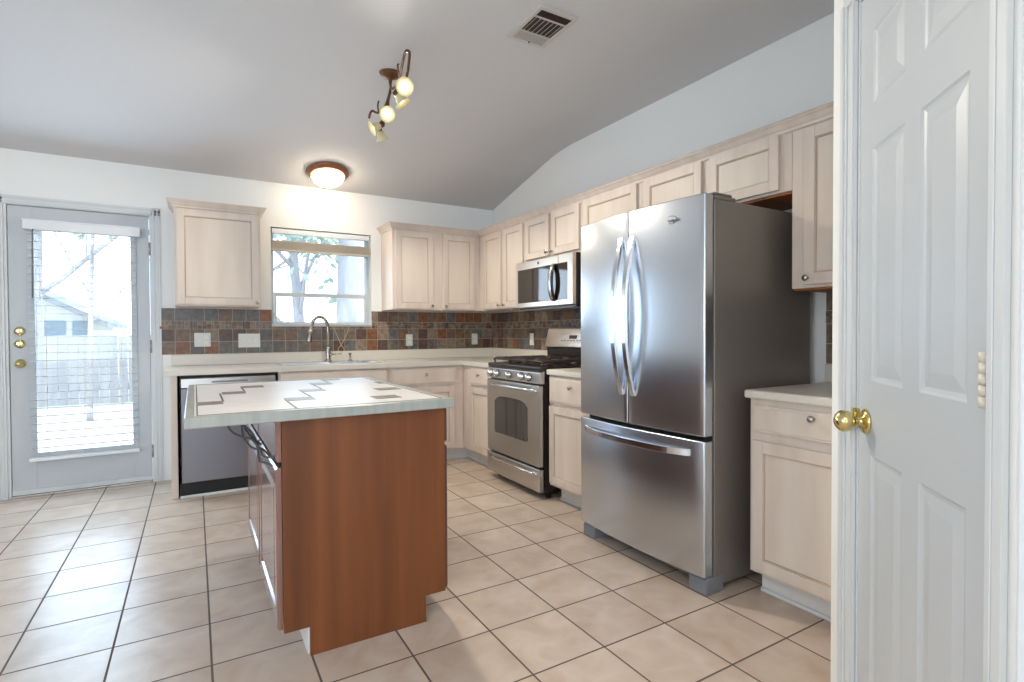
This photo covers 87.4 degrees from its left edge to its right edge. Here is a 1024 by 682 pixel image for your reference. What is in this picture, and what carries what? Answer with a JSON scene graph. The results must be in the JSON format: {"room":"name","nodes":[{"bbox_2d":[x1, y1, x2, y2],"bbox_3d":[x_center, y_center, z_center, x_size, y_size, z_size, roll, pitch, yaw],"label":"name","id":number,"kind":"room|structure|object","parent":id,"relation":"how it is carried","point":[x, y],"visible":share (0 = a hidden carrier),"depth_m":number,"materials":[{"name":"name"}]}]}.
{"room":"kitchen","nodes":[
{"label":"kitchen","id":0,"kind":"room"},
{"bbox_2d":[0,148,492,480],"bbox_3d":[-2.953,-0.122,4.116,6.620,2.430,0.150,-1,1,-31],"label":"wall","id":1,"kind":"structure","parent":0,"point":[22,173],"depth_m":4.35,"materials":[{"name":"white paint"}]},
{"bbox_2d":[7,205,153,495],"bbox_3d":[-3.134,0.064,3.929,0.825,2.029,0.103,-1,1,-31],"label":"door","id":2,"kind":"structure","parent":1,"relation":"in","point":[91,471],"depth_m":3.86,"materials":[{"name":"grey paint"}]},
{"bbox_2d":[21,218,140,461],"bbox_3d":[-3.101,-0.005,3.898,0.680,1.695,0.077,-1,1,-31],"label":"window blind","id":3,"kind":"object","parent":2,"relation":"attached to","point":[27,224],"visible":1,"depth_m":3.88,"materials":[{"name":"white plastic"}]},
{"bbox_2d":[0,194,163,500],"bbox_3d":[-3.165,0.039,3.965,0.964,2.115,0.139,-1,1,-31],"label":"trim","id":4,"kind":"structure","parent":1,"relation":"attached to","point":[6,474],"depth_m":3.85,"materials":[{"name":"white paint"}]},
{"bbox_2d":[12,479,152,498],"bbox_3d":[-3.162,1.088,3.986,0.817,0.016,0.130,-1,1,-31],"label":"threshold","id":5,"kind":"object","parent":1,"relation":"attached to","point":[145,481],"depth_m":3.92,"materials":[{"name":"grey metal"}]},
{"bbox_2d":[194,333,210,346],"bbox_3d":[-2.478,-0.009,4.288,0.115,0.112,0.018,-1,1,-31],"label":"switch plate","id":6,"kind":"object","parent":1,"relation":"attached to","point":[200,339],"visible":1,"depth_m":4.29,"materials":[{"name":"white plastic"}]},
{"bbox_2d":[166,197,265,308],"bbox_3d":[-2.299,-0.654,4.188,0.661,0.775,0.377,-1,1,-31],"label":"upper cabinet","id":7,"kind":"object","parent":1,"relation":"attached to","point":[217,245],"visible":1,"depth_m":4.05,"materials":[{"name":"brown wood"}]},
{"bbox_2d":[238,334,259,347],"bbox_3d":[-2.188,-0.004,4.461,0.165,0.115,0.018,-1,1,-31],"label":"switch plate","id":8,"kind":"object","parent":1,"relation":"attached to","point":[244,340],"visible":1,"depth_m":4.46,"materials":[{"name":"white plastic"}]},
{"bbox_2d":[270,228,371,324],"bbox_3d":[-1.711,-0.560,4.825,0.857,0.839,0.148,-1,1,-31],"label":"window","id":9,"kind":"structure","parent":1,"relation":"in","point":[274,295],"depth_m":4.83,"materials":[{"name":"white plastic"}]},
{"bbox_2d":[271,228,369,256],"bbox_3d":[-1.696,-0.874,4.792,0.841,0.190,0.063,-1,1,-31],"label":"window blind","id":10,"kind":"object","parent":9,"relation":"attached to","point":[277,245],"visible":1,"depth_m":4.76,"materials":[{"name":"white"}]},
{"bbox_2d":[333,325,349,351],"bbox_3d":[-1.541,-0.028,4.844,0.149,0.259,0.033,-1,1,-31],"label":"blind cord","id":11,"kind":"object","parent":9,"relation":"hanging from","point":[333,325],"visible":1,"depth_m":4.83,"materials":[{"name":"beige plastic"}]},
{"bbox_2d":[160,308,492,354],"bbox_3d":[-1.464,-0.093,4.905,2.951,0.365,0.012,-1,1,-31],"label":"backsplash","id":12,"kind":"structure","parent":1,"relation":"attached to","point":[430,330],"depth_m":4.74,"materials":[{"name":"tile"}]},
{"bbox_2d":[406,334,412,345],"bbox_3d":[-0.992,-0.009,5.175,0.068,0.112,0.009,-1,1,-31],"label":"wall outlet","id":13,"kind":"object","parent":1,"relation":"attached to","point":[409,337],"visible":1,"depth_m":5.17,"materials":[{"name":"white plastic"}]},
{"bbox_2d":[381,229,479,311],"bbox_3d":[-0.761,-0.647,5.100,0.868,0.744,0.377,-1,1,-31],"label":"upper cabinet","id":14,"kind":"object","parent":1,"relation":"attached to","point":[421,271],"visible":1,"depth_m":4.94,"materials":[{"name":"brown wood"}]},
{"bbox_2d":[376,101,833,236],"bbox_3d":[0.149,-1.008,3.515,0.913,0.056,4.023,-1,1,-31],"label":"crown molding","id":15,"kind":"structure","parent":14,"relation":"attached to","point":[824,112],"depth_m":3.15,"materials":[{"name":"brown wood"}]},
{"bbox_2d":[472,334,477,343],"bbox_3d":[-0.386,-0.021,5.534,0.068,0.112,0.009,-1,1,-31],"label":"wall outlet","id":16,"kind":"object","parent":1,"relation":"attached to","point":[474,336],"visible":1,"depth_m":5.53,"materials":[{"name":"white plastic"}]},
{"bbox_2d":[0,457,830,681],"bbox_3d":[-0.749,1.185,0.429,6.620,0.080,8.773,-1,1,-31],"label":"floor","id":17,"kind":"structure","parent":0,"point":[135,582],"depth_m":2.23,"materials":[{"name":"tile"}]},
{"bbox_2d":[170,376,180,498],"bbox_3d":[-2.490,0.665,3.964,0.042,0.856,0.599,-1,1,-31],"label":"cabinet end panel","id":18,"kind":"object","parent":17,"relation":"on","point":[174,380],"visible":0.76,"depth_m":3.71,"materials":[{"name":"brown wood"}]},
{"bbox_2d":[180,372,274,498],"bbox_3d":[-2.172,0.663,4.102,0.626,0.853,0.590,-1,1,-31],"label":"dishwasher","id":19,"kind":"object","parent":17,"relation":"on","point":[214,459],"visible":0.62,"depth_m":3.80,"materials":[{"name":"silver metal"}]},
{"bbox_2d":[275,368,387,381],"bbox_3d":[-1.546,0.652,4.512,0.845,0.856,0.619,-1,1,-31],"label":"base cabinet","id":20,"kind":"object","parent":17,"relation":"on","point":[376,373],"visible":0.06,"depth_m":4.24,"materials":[{"name":"brown wood"}]},
{"bbox_2d":[164,348,546,375],"bbox_3d":[-1.139,0.160,4.415,2.900,0.125,1.192,-1,1,-31],"label":"countertop","id":21,"kind":"structure","parent":20,"relation":"on","point":[234,363],"depth_m":4.56,"materials":[{"name":"beige stone"}]},
{"bbox_2d":[306,315,340,361],"bbox_3d":[-1.632,-0.022,4.600,0.305,0.402,0.112,-1,1,-45],"label":"faucet","id":22,"kind":"object","parent":21,"relation":"on","point":[329,354],"visible":1,"depth_m":4.65,"materials":[{"name":"grey metal"}]},
{"bbox_2d":[275,360,384,365],"bbox_3d":[-1.532,0.268,4.522,0.820,0.176,0.425,-1,1,-31],"label":"sink","id":23,"kind":"object","parent":21,"relation":"in","point":[347,361],"visible":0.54,"depth_m":4.52,"materials":[{"name":"silver metal"}]},
{"bbox_2d":[247,408,447,655],"bbox_3d":[-0.837,0.686,2.523,0.645,0.848,1.202,-1,1,-31],"label":"kitchen island","id":24,"kind":"object","parent":17,"relation":"on","point":[348,521],"visible":0.77,"depth_m":1.99,"materials":[{"name":"brown wood"}]},
{"bbox_2d":[184,377,453,429],"bbox_3d":[-0.944,0.244,2.434,0.916,0.037,1.255,-1,1,-31],"label":"island countertop","id":25,"kind":"structure","parent":24,"relation":"on","point":[240,403],"depth_m":2.09,"materials":[{"name":"white tile"}]},
{"bbox_2d":[227,425,275,466],"bbox_3d":[-0.949,0.355,1.936,0.266,0.168,0.080,1,1,41],"label":"power cable","id":26,"kind":"object","parent":25,"relation":"hanging from","point":[252,437],"visible":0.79,"depth_m":1.92,"materials":[{"name":"grey plastic"}]},
{"bbox_2d":[388,365,466,459],"bbox_3d":[-0.846,0.642,4.910,0.764,0.856,0.648,-1,1,-31],"label":"base cabinet","id":27,"kind":"object","parent":17,"relation":"on","point":[446,380],"visible":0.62,"depth_m":4.74,"materials":[{"name":"brown wood"}]},
{"bbox_2d":[463,365,491,466],"bbox_3d":[-0.051,0.641,4.758,0.688,0.856,0.658,-1,1,-31],"label":"base cabinet","id":28,"kind":"object","parent":17,"relation":"on","point":[475,378],"visible":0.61,"depth_m":4.61,"materials":[{"name":"brown wood"}]},
{"bbox_2d":[487,328,580,497],"bbox_3d":[0.264,0.489,4.111,0.747,1.178,0.762,-1,1,-31],"label":"gas range","id":29,"kind":"object","parent":17,"relation":"on","point":[518,403],"visible":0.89,"depth_m":3.90,"materials":[{"name":"silver metal"}]},
{"bbox_2d":[488,361,580,371],"bbox_3d":[0.244,0.174,4.095,0.568,0.052,0.758,-1,1,-31],"label":"cooktop","id":30,"kind":"object","parent":29,"relation":"in","point":[511,366],"depth_m":3.88,"materials":[{"name":"black metal"}]},
{"bbox_2d":[549,375,589,508],"bbox_3d":[0.660,0.657,3.558,0.688,0.856,0.580,-1,1,-31],"label":"base cabinet","id":31,"kind":"object","parent":17,"relation":"on","point":[565,413],"visible":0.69,"depth_m":3.49,"materials":[{"name":"brown wood"}]},
{"bbox_2d":[546,368,580,378],"bbox_3d":[0.667,0.166,3.559,0.666,0.125,0.587,-1,1,-31],"label":"countertop","id":32,"kind":"structure","parent":31,"relation":"on","point":[565,372],"depth_m":3.51,"materials":[{"name":"beige stone"}]},
{"bbox_2d":[581,192,809,595],"bbox_3d":[0.902,0.222,2.832,0.886,1.750,0.855,-1,1,-31],"label":"refrigerator","id":33,"kind":"object","parent":17,"relation":"on","point":[690,304],"visible":1,"depth_m":2.47,"materials":[{"name":"grey metal"}]},
{"bbox_2d":[750,398,831,621],"bbox_3d":[1.429,0.676,2.262,0.688,0.856,0.526,-1,1,-31],"label":"base cabinet","id":34,"kind":"object","parent":17,"relation":"on","point":[791,493],"visible":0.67,"depth_m":2.17,"materials":[{"name":"brown wood"}]},
{"bbox_2d":[744,364,831,407],"bbox_3d":[1.430,0.184,2.272,0.666,0.125,0.555,-1,1,-31],"label":"countertop","id":35,"kind":"structure","parent":34,"relation":"on","point":[814,394],"depth_m":2.24,"materials":[{"name":"beige laminate"}]},
{"bbox_2d":[0,0,833,209],"bbox_3d":[-0.761,-1.527,0.384,6.620,0.555,8.773,-1,1,-31],"label":"ceiling","id":36,"kind":"structure","parent":0,"point":[259,90],"depth_m":3.23,"materials":[{"name":"white paint"}]},
{"bbox_2d":[306,161,348,187],"bbox_3d":[-1.547,-1.373,4.493,0.344,0.169,0.335,-1,1,-31],"label":"ceiling light","id":37,"kind":"object","parent":36,"relation":"attached to","point":[325,174],"visible":1,"depth_m":4.40,"materials":[{"name":"white glass"}]},
{"bbox_2d":[368,49,413,141],"bbox_3d":[-0.727,-1.478,3.249,0.171,0.269,0.994,-1,1,-26],"label":"track light","id":38,"kind":"object","parent":36,"relation":"attached to","point":[404,86],"visible":1,"depth_m":3.20,"materials":[{"name":"white glass"}]},
{"bbox_2d":[507,4,578,48],"bbox_3d":[0.155,-1.600,2.745,0.230,0.016,0.322,-1,1,-31],"label":"ceiling vent","id":39,"kind":"object","parent":36,"relation":"in","point":[544,24],"visible":1,"depth_m":2.73,"materials":[{"name":"silver metal"}]},
{"bbox_2d":[493,13,833,383],"bbox_3d":[0.921,-0.277,3.920,0.150,2.710,4.136,-1,1,-31],"label":"wall","id":40,"kind":"structure","parent":0,"point":[792,75],"depth_m":3.27,"materials":[{"name":"white paint"}]},
{"bbox_2d":[472,222,524,312],"bbox_3d":[-0.067,-0.649,5.058,0.376,0.744,1.156,-1,1,-31],"label":"upper cabinet","id":41,"kind":"object","parent":40,"relation":"attached to","point":[500,251],"visible":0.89,"depth_m":4.82,"materials":[{"name":"brown wood"}]},
{"bbox_2d":[530,333,533,344],"bbox_3d":[0.183,-0.017,4.992,0.009,0.112,0.068,-1,1,-31],"label":"wall outlet","id":42,"kind":"object","parent":40,"relation":"attached to","point":[531,334],"visible":1,"depth_m":4.98,"materials":[{"name":"white plastic"}]},
{"bbox_2d":[493,309,580,349],"bbox_3d":[0.307,-0.099,4.801,0.012,0.365,1.973,-1,1,-31],"label":"backsplash","id":43,"kind":"structure","parent":40,"relation":"attached to","point":[511,330],"depth_m":5.05,"materials":[{"name":"tile"}]},
{"bbox_2d":[525,203,582,261],"bbox_3d":[0.427,-0.826,4.221,0.376,0.367,0.780,-1,1,-31],"label":"upper cabinet","id":44,"kind":"object","parent":40,"relation":"attached to","point":[558,232],"visible":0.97,"depth_m":4.08,"materials":[{"name":"brown wood"}]},
{"bbox_2d":[516,252,580,310],"bbox_3d":[0.390,-0.443,4.206,0.464,0.390,0.776,-1,1,-31],"label":"microwave","id":45,"kind":"object","parent":44,"relation":"attached to","point":[553,283],"visible":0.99,"depth_m":4.02,"materials":[{"name":"silver metal"}]},
{"bbox_2d":[583,183,641,225],"bbox_3d":[0.789,-0.637,3.644,0.347,0.730,0.580,-1,1,-31],"label":"upper cabinet","id":46,"kind":"object","parent":40,"relation":"attached to","point":[626,199],"visible":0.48,"depth_m":3.52,"materials":[{"name":"brown wood"}]},
{"bbox_2d":[642,132,792,210],"bbox_3d":[1.183,-0.845,2.974,0.347,0.295,0.966,-1,1,-31],"label":"upper cabinet","id":47,"kind":"object","parent":40,"relation":"attached to","point":[759,174],"visible":0.63,"depth_m":2.71,"materials":[{"name":"brown wood"}]},
{"bbox_2d":[792,118,833,292],"bbox_3d":[1.555,-0.608,2.324,0.376,0.751,0.534,-1,1,-31],"label":"upper cabinet","id":48,"kind":"object","parent":40,"relation":"attached to","point":[812,170],"visible":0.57,"depth_m":2.38,"materials":[{"name":"brown wood"}]},
{"bbox_2d":[826,293,832,363],"bbox_3d":[1.710,-0.066,2.435,0.012,0.365,0.554,-1,1,-31],"label":"backsplash","id":49,"kind":"structure","parent":40,"relation":"attached to","point":[829,296],"depth_m":2.66,"materials":[{"name":"tile"}]},
{"bbox_2d":[831,0,1022,681],"bbox_3d":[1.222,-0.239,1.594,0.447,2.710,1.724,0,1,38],"label":"door frame","id":50,"kind":"structure","parent":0,"point":[838,4],"depth_m":0.85,"materials":[{"name":"white paint"}]},
{"bbox_2d":[833,0,989,681],"bbox_3d":[0.863,0.098,1.193,0.113,2.028,0.599,0,1,14],"label":"door","id":51,"kind":"structure","parent":50,"relation":"in","point":[920,417],"depth_m":1.14,"materials":[{"name":"grey paint"}]},
{"bbox_3d":[1.815,-0.202,-0.780,0.120,2.710,3.813,-1,1,-31],"label":"wall","id":52,"kind":"structure","parent":0,"visible":0},
{"bbox_2d":[1016,0,1023,681],"bbox_3d":[0.808,0.051,0.784,0.022,2.160,0.094,-1,1,-31],"label":"trim","id":53,"kind":"structure","parent":52,"relation":"attached to","point":[1020,533],"depth_m":0.82,"materials":[{"name":"white paint"}]},
{"label":"outside","id":54,"kind":"structure","parent":0,"visible":0},
{"bbox_2d":[37,354,152,459],"bbox_3d":[-10.644,0.983,19.940,46.000,0.040,34.867,-1,1,-31],"label":"ground","id":55,"kind":"structure","parent":54,"point":[118,407],"depth_m":7.23,"materials":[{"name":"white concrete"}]},
{"bbox_2d":[34,231,117,367],"bbox_3d":[-9.269,-3.135,9.847,7.706,8.523,5.494,-1,1,-31],"label":"tree","id":56,"kind":"object","parent":55,"relation":"on","point":[37,237],"visible":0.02,"depth_m":10.05,"materials":[{"name":"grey plant"}]},
{"bbox_2d":[43,290,127,381],"bbox_3d":[-12.747,-0.366,13.306,4.850,2.900,4.500,-1,1,-31],"label":"neighbouring house","id":57,"kind":"structure","parent":55,"relation":"on","point":[50,328],"depth_m":12.49,"materials":[{"name":"white"}]},
{"bbox_2d":[36,335,151,406],"bbox_3d":[-5.877,0.484,10.509,18.595,1.230,0.060,-1,1,-31],"label":"wooden fence","id":58,"kind":"object","parent":55,"relation":"on","point":[44,344],"visible":0.09,"depth_m":9.44,"materials":[{"name":"grey wood"}]},
{"bbox_2d":[54,232,275,419],"bbox_3d":[-5.939,-2.673,8.149,4.942,7.624,5.788,0,1,18],"label":"tree","id":59,"kind":"object","parent":55,"relation":"on","point":[90,290],"visible":0.02,"depth_m":7.74,"materials":[{"name":"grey plant"}]},
{"bbox_2d":[273,235,337,270],"bbox_3d":[-7.071,-3.459,13.482,9.440,9.027,6.650,-1,1,-31],"label":"tree","id":60,"kind":"object","parent":55,"relation":"on","point":[279,265],"visible":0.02,"depth_m":14.19,"materials":[{"name":"green plant"}]},
{"bbox_2d":[273,234,342,321],"bbox_3d":[-3.380,-1.535,8.379,6.331,5.322,5.771,-1,1,-31],"label":"tree","id":61,"kind":"object","parent":55,"relation":"on","point":[297,285],"visible":0.06,"depth_m":8.74,"materials":[{"name":"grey plant"}]},
{"bbox_2d":[280,234,337,263],"bbox_3d":[-4.304,-3.506,14.707,8.314,9.054,7.868,-1,1,-31],"label":"tree","id":62,"kind":"object","parent":55,"relation":"on","point":[301,254],"visible":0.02,"depth_m":14.45,"materials":[{"name":"green plant"}]},
{"bbox_2d":[336,239,363,321],"bbox_3d":[-2.171,-3.239,8.099,6.900,8.724,6.575,-1,1,-31],"label":"tree","id":63,"kind":"object","parent":55,"relation":"on","point":[350,273],"visible":0.02,"depth_m":8.11,"materials":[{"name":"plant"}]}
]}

